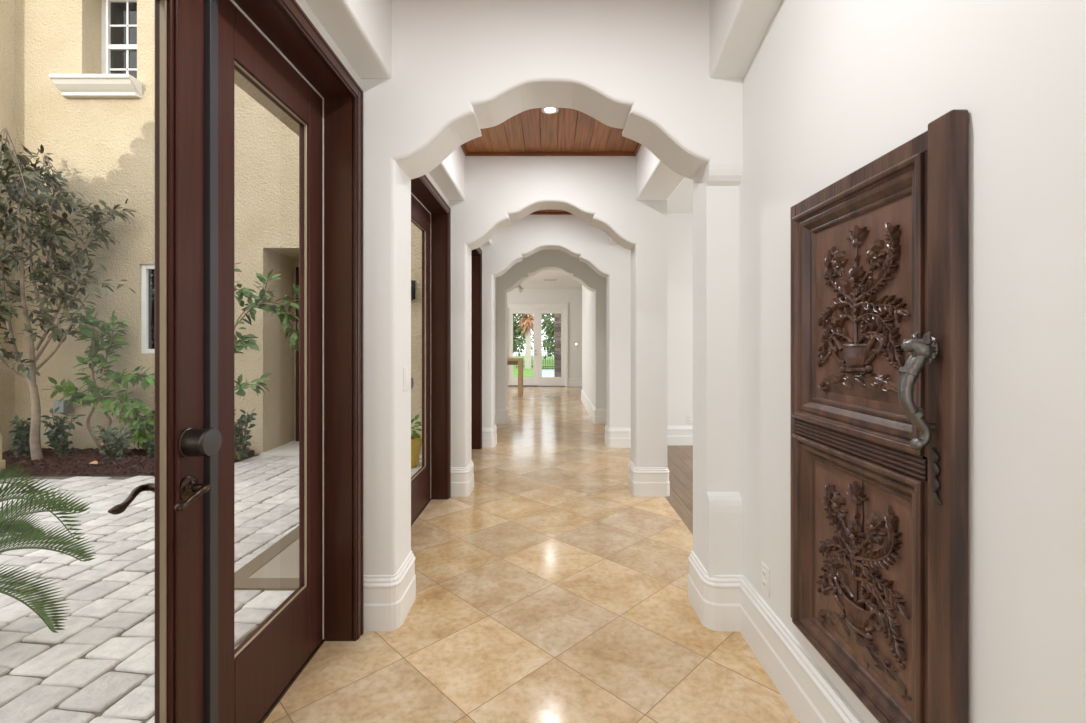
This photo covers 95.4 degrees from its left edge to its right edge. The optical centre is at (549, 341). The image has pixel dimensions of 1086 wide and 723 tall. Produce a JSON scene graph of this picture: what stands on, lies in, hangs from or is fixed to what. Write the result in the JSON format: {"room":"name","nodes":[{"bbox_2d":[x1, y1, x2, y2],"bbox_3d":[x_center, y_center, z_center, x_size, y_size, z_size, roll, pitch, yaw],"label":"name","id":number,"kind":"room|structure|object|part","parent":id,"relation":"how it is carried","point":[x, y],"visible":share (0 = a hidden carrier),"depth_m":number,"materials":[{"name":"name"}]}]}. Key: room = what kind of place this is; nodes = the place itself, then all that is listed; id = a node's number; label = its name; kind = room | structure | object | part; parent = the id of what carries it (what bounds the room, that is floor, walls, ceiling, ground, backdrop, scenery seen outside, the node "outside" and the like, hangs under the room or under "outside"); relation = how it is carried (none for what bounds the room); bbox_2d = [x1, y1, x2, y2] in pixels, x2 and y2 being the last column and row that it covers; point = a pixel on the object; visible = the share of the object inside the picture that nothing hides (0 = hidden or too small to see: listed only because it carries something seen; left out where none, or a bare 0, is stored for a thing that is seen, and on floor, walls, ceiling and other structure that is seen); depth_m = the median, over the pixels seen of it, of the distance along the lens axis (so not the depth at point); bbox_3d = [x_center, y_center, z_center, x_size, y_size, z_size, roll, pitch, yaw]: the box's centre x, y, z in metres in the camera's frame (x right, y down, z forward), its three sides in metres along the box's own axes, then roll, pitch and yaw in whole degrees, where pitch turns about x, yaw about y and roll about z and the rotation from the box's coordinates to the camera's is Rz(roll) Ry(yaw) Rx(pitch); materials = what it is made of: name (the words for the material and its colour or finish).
{"room":"house hallway","nodes":[
{"label":"house hallway","id":0,"kind":"room"},
{"bbox_2d":[280,253,298,445],"bbox_3d":[-3.070,0.050,7.025,1.440,2.800,0.550,0,0,0],"label":"wall","id":1,"kind":"structure","parent":0,"point":[289,262],"depth_m":6.94,"materials":[{"name":"beige paint"}]},
{"bbox_2d":[296,267,298,440],"bbox_3d":[-3.065,0.175,7.085,1.130,2.490,0.070,0,0,0],"label":"door","id":2,"kind":"structure","parent":1,"relation":"in","point":[297,268],"depth_m":7.05,"materials":[{"name":"brown wood"}]},
{"bbox_2d":[295,0,495,423],"bbox_3d":[-0.940,-0.250,2.600,0.100,3.200,11.600,0,0,0],"label":"wall","id":3,"kind":"structure","parent":0,"point":[304,6],"depth_m":2.10,"materials":[{"name":"white paint"}]},
{"bbox_2d":[108,0,362,722],"bbox_3d":[-1.001,0.091,1.464,0.275,2.527,1.672,0,0,0],"label":"door","id":4,"kind":"structure","parent":3,"relation":"in","point":[200,676],"depth_m":1.57,"materials":[{"name":"brown wood"}]},
{"bbox_3d":[-1.102,0.412,1.341,0.073,0.073,0.162,0,0,0],"label":"outside lever","id":5,"kind":"part","parent":4,"relation":"part of","materials":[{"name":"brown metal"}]},
{"bbox_3d":[-1.016,0.058,1.083,0.007,2.007,0.542,0,0,0],"label":"panel moulding","id":6,"kind":"part","parent":4,"relation":"part of","materials":[{"name":"brown wood"}]},
{"bbox_3d":[-0.983,0.410,1.348,0.073,0.068,0.148,0,0,0],"label":"lever handle","id":7,"kind":"part","parent":4,"relation":"part of","materials":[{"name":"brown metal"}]},
{"bbox_3d":[-0.988,0.115,1.464,0.205,2.470,1.568,0,0,0],"label":"frame","id":8,"kind":"part","parent":4,"relation":"part of","materials":[{"name":"brown wood"}]},
{"bbox_3d":[-0.879,0.089,1.464,0.032,2.522,1.672,0,0,0],"label":"casing","id":9,"kind":"part","parent":4,"relation":"part of","materials":[{"name":"brown wood"}]},
{"bbox_2d":[305,0,391,78],"bbox_3d":[-0.828,-1.545,-0.430,0.165,0.610,5.540,0,0,0],"label":"crown molding","id":10,"kind":"structure","parent":3,"relation":"attached to","point":[361,29],"depth_m":2.07,"materials":[{"name":"white paint"}]},
{"bbox_2d":[363,550,415,630],"bbox_3d":[-0.798,1.224,2.475,0.184,0.252,0.342,0,0,0],"label":"baseboard","id":11,"kind":"object","parent":3,"relation":"attached to","point":[387,599],"visible":0.87,"depth_m":2.31,"materials":[{"name":"white paint"}]},
{"bbox_2d":[411,175,450,525],"bbox_3d":[-1.001,0.091,3.469,0.275,2.527,1.672,0,0,0],"label":"door","id":12,"kind":"structure","parent":3,"relation":"in","point":[430,212],"depth_m":4.23,"materials":[{"name":"brown wood"}]},
{"bbox_2d":[428,146,464,199],"bbox_3d":[-0.828,-1.545,3.478,0.165,0.610,1.735,0,0,0],"label":"trim","id":13,"kind":"structure","parent":3,"relation":"attached to","point":[449,175],"depth_m":3.94,"materials":[{"name":"white paint"}]},
{"bbox_2d":[451,460,473,496],"bbox_3d":[-0.798,1.224,4.480,0.184,0.252,0.342,0,0,0],"label":"baseboard","id":14,"kind":"object","parent":3,"relation":"attached to","point":[462,478],"visible":0.83,"depth_m":4.32,"materials":[{"name":"white paint"}]},
{"bbox_2d":[471,247,481,448],"bbox_3d":[-1.001,0.091,5.454,0.275,2.527,1.672,0,0,0],"label":"door","id":15,"kind":"structure","parent":3,"relation":"in","point":[476,254],"depth_m":6.22,"materials":[{"name":"brown wood"}]},
{"bbox_3d":[-0.879,0.089,5.454,0.032,2.522,1.672,0,0,0],"label":"casing","id":16,"kind":"part","parent":15,"relation":"part of","materials":[{"name":"brown wood"}]},
{"bbox_2d":[484,238,491,244],"bbox_3d":[-0.828,-1.545,5.475,0.165,0.610,1.720,0,0,0],"label":"trim","id":17,"kind":"structure","parent":3,"relation":"attached to","point":[489,242],"depth_m":6.22,"materials":[{"name":"white paint"}]},
{"bbox_2d":[482,424,496,447],"bbox_3d":[-0.798,1.224,6.470,0.184,0.252,0.342,0,0,0],"label":"baseboard","id":18,"kind":"object","parent":3,"relation":"attached to","point":[489,435],"visible":0.88,"depth_m":6.30,"materials":[{"name":"white paint"}]},
{"bbox_2d":[264,386,798,722],"bbox_3d":[0.041,1.380,5.950,9.282,0.060,18.500,0,0,0],"label":"floor","id":19,"kind":"structure","parent":0,"point":[550,591],"depth_m":2.43,"materials":[{"name":"tile"}]},
{"bbox_2d":[507,357,522,396],"bbox_3d":[-1.450,0.873,12.350,1.530,0.955,0.560,0,0,0],"label":"console table","id":20,"kind":"object","parent":19,"relation":"on","point":[518,361],"visible":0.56,"depth_m":12.07,"materials":[{"name":"brown wood"}]},
{"bbox_3d":[-0.735,0.907,12.120,0.100,0.885,0.100,0,0,0],"label":"leg","id":21,"kind":"part","parent":20,"relation":"part of","materials":[{"name":"brown wood"}]},
{"bbox_3d":[-0.735,0.907,12.580,0.100,0.885,0.100,0,0,0],"label":"leg","id":22,"kind":"part","parent":20,"relation":"part of","materials":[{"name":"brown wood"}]},
{"bbox_2d":[507,288,581,377],"bbox_3d":[-0.500,-0.250,15.100,9.000,3.200,0.200,0,0,0],"label":"wall","id":23,"kind":"structure","parent":0,"point":[573,296],"depth_m":15.00,"materials":[{"name":"white paint"}]},
{"bbox_2d":[507,303,568,386],"bbox_3d":[-0.435,0.090,15.047,2.010,2.540,0.185,0,0,0],"label":"door","id":24,"kind":"structure","parent":23,"relation":"in","point":[537,309],"depth_m":15.02,"materials":[{"name":"white paint"}]},
{"bbox_2d":[516,270,581,287],"bbox_3d":[-0.300,-1.690,11.750,8.600,0.120,6.900,0,0,0],"label":"ceiling","id":25,"kind":"structure","parent":0,"point":[563,280],"depth_m":13.31,"materials":[{"name":"white paint"}]},
{"bbox_2d":[517,283,523,291],"bbox_3d":[-0.814,-1.496,13.596,0.200,0.267,0.148,0,0,40],"label":"ceiling spotlight","id":26,"kind":"object","parent":25,"relation":"attached to","point":[520,289],"visible":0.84,"depth_m":13.55,"materials":[{"name":"silver metal"}]},
{"bbox_2d":[461,108,640,155],"bbox_3d":[0.063,-1.655,3.478,1.654,0.050,1.715,0,0,0],"label":"ceiling","id":27,"kind":"structure","parent":0,"point":[592,137],"depth_m":4.03,"materials":[{"name":"brown wood"}]},
{"bbox_2d":[541,108,558,113],"bbox_3d":[0.000,-1.657,3.530,0.124,0.006,0.124,0,0,0],"label":"recessed light","id":28,"kind":"object","parent":27,"relation":"in","point":[544,110],"visible":0.77,"depth_m":3.53,"materials":[{"name":"white plastic"}]},
{"bbox_3d":[0.010,-1.647,3.478,1.510,0.034,1.715,0,0,0],"label":"perimeter moulding","id":29,"kind":"part","parent":27,"relation":"part of","materials":[{"name":"brown wood"}]},
{"bbox_2d":[496,249,605,408],"bbox_3d":[-1.900,-0.250,8.320,6.200,3.200,0.340,0,0,0],"label":"wall","id":30,"kind":"structure","parent":0,"point":[542,260],"depth_m":8.15,"materials":[{"name":"white paint"}]},
{"bbox_2d":[496,406,508,423],"bbox_3d":[-2.603,1.224,8.320,3.794,0.252,0.392,0,0,0],"label":"baseboard","id":31,"kind":"object","parent":30,"relation":"attached to","point":[502,415],"visible":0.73,"depth_m":8.13,"materials":[{"name":"white paint"}]},
{"bbox_2d":[529,210,572,214],"bbox_3d":[0.063,-1.655,5.475,1.654,0.050,1.700,0,0,0],"label":"ceiling","id":32,"kind":"structure","parent":0,"point":[539,212],"depth_m":6.30,"materials":[{"name":"brown wood"}]},
{"bbox_3d":[0.010,-1.647,5.475,1.510,0.034,1.700,0,0,0],"label":"perimeter moulding","id":33,"kind":"part","parent":32,"relation":"part of","materials":[{"name":"brown wood"}]},
{"bbox_2d":[361,0,742,577],"bbox_3d":[0.015,-0.250,2.475,1.850,3.200,0.290,0,0,0],"label":"wall","id":34,"kind":"structure","parent":0,"point":[461,68],"depth_m":2.33,"materials":[{"name":"white paint"}]},
{"bbox_2d":[403,367,407,390],"bbox_3d":[-0.727,0.185,2.500,0.010,0.116,0.074,0,0,0],"label":"light switch","id":35,"kind":"object","parent":34,"relation":"attached to","point":[405,369],"visible":1,"depth_m":2.48,"materials":[{"name":"white plastic"}]},
{"bbox_2d":[449,131,666,467],"bbox_3d":[0.060,-0.250,4.480,1.940,3.200,0.290,0,0,0],"label":"wall","id":36,"kind":"structure","parent":0,"point":[499,190],"depth_m":4.33,"materials":[{"name":"white paint"}]},
{"bbox_2d":[628,460,669,496],"bbox_3d":[0.891,1.224,4.480,0.330,0.252,0.342,0,0,0],"label":"baseboard","id":37,"kind":"object","parent":36,"relation":"attached to","point":[642,481],"visible":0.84,"depth_m":4.31,"materials":[{"name":"white paint"}]},
{"bbox_2d":[582,285,593,405],"bbox_3d":[0.976,-0.250,10.045,0.448,3.200,3.110,0,0,0],"label":"wall","id":38,"kind":"structure","parent":0,"point":[587,295],"depth_m":9.65,"materials":[{"name":"white paint"}]},
{"bbox_2d":[568,378,605,423],"bbox_3d":[2.230,1.224,10.800,3.340,0.252,8.400,0,0,0],"label":"baseboard","id":39,"kind":"structure","parent":38,"relation":"attached to","point":[598,416],"depth_m":9.08,"materials":[{"name":"white paint"}]},
{"bbox_2d":[630,213,692,425],"bbox_3d":[2.815,-0.250,6.537,3.570,3.200,0.125,0,0,0],"label":"wall","id":40,"kind":"structure","parent":0,"point":[679,225],"depth_m":6.47,"materials":[{"name":"white paint"}]},
{"bbox_2d":[630,426,692,444],"bbox_3d":[2.765,1.224,6.462,3.470,0.252,0.026,0,0,0],"label":"baseboard","id":41,"kind":"structure","parent":40,"relation":"attached to","point":[676,435],"depth_m":6.45,"materials":[{"name":"white paint"}]},
{"bbox_2d":[687,414,692,422],"bbox_3d":[1.830,1.005,6.470,0.074,0.116,0.010,0,0,0],"label":"wall outlet","id":42,"kind":"object","parent":40,"relation":"attached to","point":[689,416],"visible":1,"depth_m":6.47,"materials":[{"name":"white plastic"}]},
{"bbox_2d":[667,177,692,212],"bbox_3d":[2.810,-1.720,4.550,3.580,0.060,4.100,0,0,0],"label":"ceiling","id":43,"kind":"structure","parent":0,"point":[680,200],"depth_m":5.86,"materials":[{"name":"white paint"}]},
{"bbox_2d":[739,0,1085,722],"bbox_3d":[0.970,-0.250,-0.305,0.120,3.200,5.790,0,0,0],"label":"wall","id":44,"kind":"structure","parent":0,"point":[831,88],"depth_m":1.03,"materials":[{"name":"white paint"}]},
{"bbox_2d":[636,144,684,199],"bbox_3d":[0.892,-1.545,3.478,0.275,0.610,1.735,0,0,0],"label":"trim","id":45,"kind":"structure","parent":44,"relation":"attached to","point":[655,180],"depth_m":3.92,"materials":[{"name":"white paint"}]},
{"bbox_2d":[710,0,781,77],"bbox_3d":[0.841,-1.546,-0.430,0.178,0.607,5.540,0,0,0],"label":"crown molding","id":46,"kind":"structure","parent":44,"relation":"attached to","point":[738,28],"depth_m":2.13,"materials":[{"name":"white paint"}]},
{"bbox_2d":[761,562,769,596],"bbox_3d":[0.905,0.998,2.080,0.010,0.116,0.074,0,0,0],"label":"wall outlet","id":47,"kind":"object","parent":44,"relation":"attached to","point":[765,571],"visible":1,"depth_m":2.07,"materials":[{"name":"white plastic"}]},
{"bbox_2d":[688,550,864,722],"bbox_3d":[2.613,1.224,-0.277,3.774,0.252,5.846,0,0,0],"label":"baseboard","id":48,"kind":"structure","parent":44,"relation":"attached to","point":[720,602],"depth_m":1.99,"materials":[{"name":"white paint"}]},
{"bbox_2d":[791,109,967,722],"bbox_3d":[0.852,0.258,1.440,0.112,1.525,0.743,0,0,0],"label":"door","id":49,"kind":"structure","parent":44,"relation":"in","point":[879,254],"depth_m":1.30,"materials":[{"name":"brown wood"}]},
{"bbox_2d":[842,589,868,636],"bbox_3d":[0.886,0.797,1.446,0.024,0.084,0.138,0,0,0],"label":"vase","id":50,"kind":"object","parent":49,"relation":"on","point":[855,613],"depth_m":1.43,"materials":[{"name":"brown wood"}]},
{"bbox_2d":[842,344,869,370],"bbox_3d":[0.886,0.047,1.446,0.024,0.084,0.138,0,0,0],"label":"vase","id":51,"kind":"object","parent":49,"relation":"on","point":[855,357],"depth_m":1.42,"materials":[{"name":"brown wood"}]},
{"bbox_3d":[0.885,-0.089,1.468,0.042,0.715,0.613,0,0,0],"label":"moulding","id":52,"kind":"part","parent":49,"relation":"part of","materials":[{"name":"brown wood"}]},
{"bbox_3d":[0.885,0.666,1.468,0.042,0.677,0.613,0,0,0],"label":"moulding","id":53,"kind":"part","parent":49,"relation":"part of","materials":[{"name":"brown wood"}]},
{"bbox_3d":[0.902,0.667,1.446,0.009,0.555,0.470,0,0,0],"label":"panel","id":54,"kind":"part","parent":49,"relation":"part of","materials":[{"name":"brown wood"}]},
{"bbox_3d":[0.902,-0.090,1.446,0.009,0.570,0.470,0,0,0],"label":"panel","id":55,"kind":"part","parent":49,"relation":"part of","materials":[{"name":"brown wood"}]},
{"bbox_3d":[0.834,0.111,1.123,0.076,0.270,0.054,0,0,0],"label":"pull handle","id":56,"kind":"part","parent":49,"relation":"part of","materials":[{"name":"grey metal"}]},
{"bbox_3d":[0.000,-1.975,5.950,9.200,0.250,18.500,0,0,0],"label":"roof slab","id":57,"kind":"structure","parent":0,"visible":0},
{"bbox_2d":[234,69,298,135],"bbox_3d":[-1.545,-1.770,3.600,0.910,0.260,2.200,0,0,0],"label":"roof overhang","id":58,"kind":"object","parent":57,"relation":"attached to","point":[240,81],"visible":0.09,"depth_m":3.37,"materials":[{"name":"beige paint"}]},
{"label":"outside","id":59,"kind":"structure","parent":0,"visible":0},
{"bbox_2d":[513,354,553,376],"bbox_3d":[0.000,1.535,37.625,60.000,0.130,44.750,0,0,0],"label":"garden","id":60,"kind":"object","parent":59,"point":[545,372],"depth_m":24.61,"materials":[{"name":"grey"}]},
{"bbox_2d":[513,356,553,376],"bbox_3d":[0.000,1.435,35.000,60.000,0.070,30.000,0,0,0],"label":"lawn","id":61,"kind":"structure","parent":60,"relation":"on","point":[549,360],"depth_m":28.43,"materials":[{"name":"green plant"}]},
{"bbox_2d":[513,314,531,352],"bbox_3d":[-2.501,-0.724,29.008,3.283,4.257,2.086,0,0,0],"label":"tree","id":62,"kind":"object","parent":61,"relation":"on","point":[516,332],"visible":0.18,"depth_m":28.69,"materials":[{"name":"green plant"}]},
{"bbox_2d":[517,314,532,368],"bbox_3d":[-1.176,-0.117,25.974,1.407,3.060,1.377,0,0,0],"label":"palm","id":63,"kind":"object","parent":61,"relation":"on","point":[527,321],"visible":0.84,"depth_m":25.86,"materials":[{"name":"beige plant"}]},
{"bbox_2d":[542,314,553,354],"bbox_3d":[0.619,-0.851,32.505,3.146,4.512,2.157,0,0,0],"label":"tree","id":64,"kind":"object","parent":61,"relation":"on","point":[549,329],"visible":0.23,"depth_m":32.15,"materials":[{"name":"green plant"}]},
{"bbox_2d":[515,314,554,359],"bbox_3d":[0.006,-0.920,36.109,18.911,4.779,3.619,0,0,4],"label":"foliage","id":65,"kind":"object","parent":60,"relation":"on","point":[522,348],"visible":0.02,"depth_m":36.62,"materials":[{"name":"green plant"}]},
{"bbox_2d":[516,351,553,368],"bbox_3d":[0.695,0.980,26.500,5.010,0.980,0.040,0,0,0],"label":"railing","id":66,"kind":"object","parent":60,"relation":"on","point":[545,366],"visible":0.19,"depth_m":26.48,"materials":[{"name":"grey metal"}]},
{"bbox_2d":[554,314,560,376],"bbox_3d":[0.401,-0.355,17.990,0.473,3.642,0.499,0,0,0],"label":"stone column","id":67,"kind":"structure","parent":60,"relation":"on","point":[557,317],"depth_m":17.75,"materials":[{"name":"grey stone"}]},
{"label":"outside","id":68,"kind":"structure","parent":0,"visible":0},
{"bbox_2d":[0,441,421,722],"bbox_3d":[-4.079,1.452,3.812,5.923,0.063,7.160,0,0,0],"label":"paved courtyard","id":69,"kind":"structure","parent":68,"point":[135,648],"depth_m":2.80,"materials":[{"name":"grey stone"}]},
{"bbox_2d":[0,434,4,470],"bbox_3d":[-6.170,1.230,5.300,0.340,0.440,0.300,0,0,0],"label":"pillar","id":70,"kind":"structure","parent":69,"relation":"on","point":[2,462],"depth_m":5.42,"materials":[{"name":"beige"}]},
{"bbox_2d":[0,464,94,632],"bbox_3d":[-2.987,1.002,2.257,1.298,0.895,1.471,0,0,-45],"label":"sago palm","id":71,"kind":"object","parent":69,"relation":"on","point":[28,531],"visible":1,"depth_m":2.24,"materials":[{"name":"green plant"}]},
{"bbox_2d":[1,447,253,476],"bbox_3d":[-5.331,1.394,5.847,3.081,0.121,1.038,0,0,0],"label":"bark mulch","id":72,"kind":"object","parent":69,"relation":"on","point":[77,457],"visible":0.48,"depth_m":5.71,"materials":[{"name":"brown wood"}]},
{"bbox_2d":[6,415,30,457],"bbox_3d":[-6.371,1.189,5.971,0.266,0.610,0.301,0,0,0],"label":"shrub","id":73,"kind":"object","parent":72,"relation":"on","point":[22,433],"visible":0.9,"depth_m":5.95,"materials":[{"name":"green plant"}]},
{"bbox_2d":[41,407,85,456],"bbox_3d":[-5.939,1.124,6.010,0.362,0.672,0.383,0,0,22],"label":"shrub","id":74,"kind":"object","parent":72,"relation":"on","point":[59,437],"visible":0.98,"depth_m":5.96,"materials":[{"name":"green plant"}]},
{"bbox_2d":[0,127,135,461],"bbox_3d":[-6.010,-0.496,5.734,1.541,3.866,1.744,0,0,36],"label":"young tree","id":75,"kind":"object","parent":72,"relation":"on","point":[22,184],"visible":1,"depth_m":5.80,"materials":[{"name":"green plant"}]},
{"bbox_2d":[42,308,154,453],"bbox_3d":[-5.454,0.523,6.074,1.460,1.899,0.497,0,0,0],"label":"climbing shrub","id":76,"kind":"object","parent":72,"relation":"on","point":[130,413],"visible":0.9,"depth_m":6.08,"materials":[{"name":"green plant"}]},
{"bbox_2d":[90,425,133,459],"bbox_3d":[-5.182,1.235,5.898,0.471,0.516,0.303,0,0,0],"label":"shrub","id":77,"kind":"object","parent":72,"relation":"on","point":[114,451],"visible":0.93,"depth_m":5.86,"materials":[{"name":"green plant"}]},
{"bbox_2d":[142,437,154,459],"bbox_3d":[-4.752,1.298,5.979,0.328,0.377,0.258,0,0,0],"label":"shrub","id":78,"kind":"object","parent":72,"relation":"on","point":[151,445],"visible":0.23,"depth_m":5.94,"materials":[{"name":"green plant"}]},
{"bbox_2d":[234,408,256,459],"bbox_3d":[-3.752,1.117,5.932,0.410,0.648,0.264,0,0,-34],"label":"shrub","id":79,"kind":"object","parent":72,"relation":"on","point":[240,453],"visible":0.8,"depth_m":5.94,"materials":[{"name":"green plant"}]},
{"bbox_2d":[234,263,298,396],"bbox_3d":[-3.439,0.275,5.742,1.521,2.432,0.398,0,0,0],"label":"leafy shrub","id":80,"kind":"object","parent":72,"relation":"on","point":[284,317],"visible":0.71,"depth_m":5.73,"materials":[{"name":"green plant"}]},
{"bbox_2d":[234,526,298,589],"bbox_3d":[-1.530,1.440,3.590,0.860,0.015,1.420,0,0,0],"label":"door mat","id":81,"kind":"object","parent":69,"relation":"on","point":[276,567],"visible":0.25,"depth_m":3.12,"materials":[{"name":"beige fabric"}]},
{"bbox_2d":[411,414,421,467],"bbox_3d":[-1.659,1.125,5.751,0.410,0.650,0.438,0,0,0],"label":"planter pot","id":82,"kind":"object","parent":69,"relation":"on","point":[416,439],"visible":0.24,"depth_m":5.68,"materials":[{"name":"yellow ceramic"}]},
{"bbox_3d":[-1.660,1.280,5.750,0.360,0.340,0.360,0,0,0],"label":"pot","id":83,"kind":"part","parent":82,"relation":"part of","materials":[{"name":"yellow ceramic"}]},
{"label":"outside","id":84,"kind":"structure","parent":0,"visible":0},
{"bbox_2d":[15,0,629,454],"bbox_3d":[-3.135,-2.600,6.537,8.330,8.100,0.425,0,0,0],"label":"wall","id":85,"kind":"structure","parent":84,"point":[104,148],"depth_m":6.35,"materials":[{"name":"beige paint"}]},
{"bbox_2d":[54,399,71,413],"bbox_3d":[-6.215,0.823,6.298,0.150,0.170,0.104,0,0,0],"label":"utility box","id":86,"kind":"object","parent":85,"relation":"attached to","point":[63,408],"visible":0.97,"depth_m":6.26,"materials":[{"name":"grey metal"}]},
{"bbox_2d":[49,74,141,97],"bbox_3d":[-5.743,-3.237,6.260,1.000,0.205,0.220,0,0,0],"label":"window sill","id":87,"kind":"structure","parent":85,"relation":"attached to","point":[70,85],"depth_m":6.22,"materials":[{"name":"beige stone"}]},
{"bbox_2d":[101,0,136,78],"bbox_3d":[-5.663,-4.005,6.695,0.706,1.330,0.150,0,0,0],"label":"window","id":88,"kind":"structure","parent":85,"relation":"in","point":[118,17],"depth_m":6.66,"materials":[{"name":"white plastic"}]},
{"bbox_2d":[141,264,154,353],"bbox_3d":[-4.780,-0.427,6.455,1.000,1.155,0.150,0,0,0],"label":"window","id":89,"kind":"structure","parent":85,"relation":"in","point":[147,270],"depth_m":6.41,"materials":[{"name":"white plastic"}]},
{"bbox_3d":[-4.780,-0.427,6.426,0.880,1.035,0.008,0,0,0],"label":"glass pane","id":90,"kind":"part","parent":89,"relation":"part of","materials":[{"name":"glass"}]},
{"bbox_2d":[411,280,414,300],"bbox_3d":[-1.780,-0.650,6.261,0.140,0.280,0.184,0,0,0],"label":"wall sconce","id":91,"kind":"object","parent":85,"relation":"attached to","point":[412,281],"visible":0.26,"depth_m":6.32,"materials":[{"name":"grey metal"}]},
{"bbox_2d":[609,237,617,244],"bbox_3d":[0.892,-1.545,5.475,0.275,0.610,1.720,0,0,0],"label":"trim","id":92,"kind":"structure","parent":85,"relation":"attached to","point":[611,242],"depth_m":6.22,"materials":[{"name":"white paint"}]},
{"bbox_2d":[604,424,630,447],"bbox_3d":[0.891,1.224,6.470,0.330,0.252,0.342,0,0,0],"label":"baseboard","id":93,"kind":"object","parent":85,"relation":"attached to","point":[613,437],"visible":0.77,"depth_m":6.30,"materials":[{"name":"white paint"}]},
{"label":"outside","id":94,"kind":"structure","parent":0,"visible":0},
{"bbox_2d":[0,0,14,452],"bbox_3d":[-7.090,-2.600,6.100,0.420,8.100,0.500,0,0,0],"label":"wall","id":95,"kind":"structure","parent":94,"point":[7,7],"depth_m":6.26,"materials":[{"name":"beige paint"}]}
]}

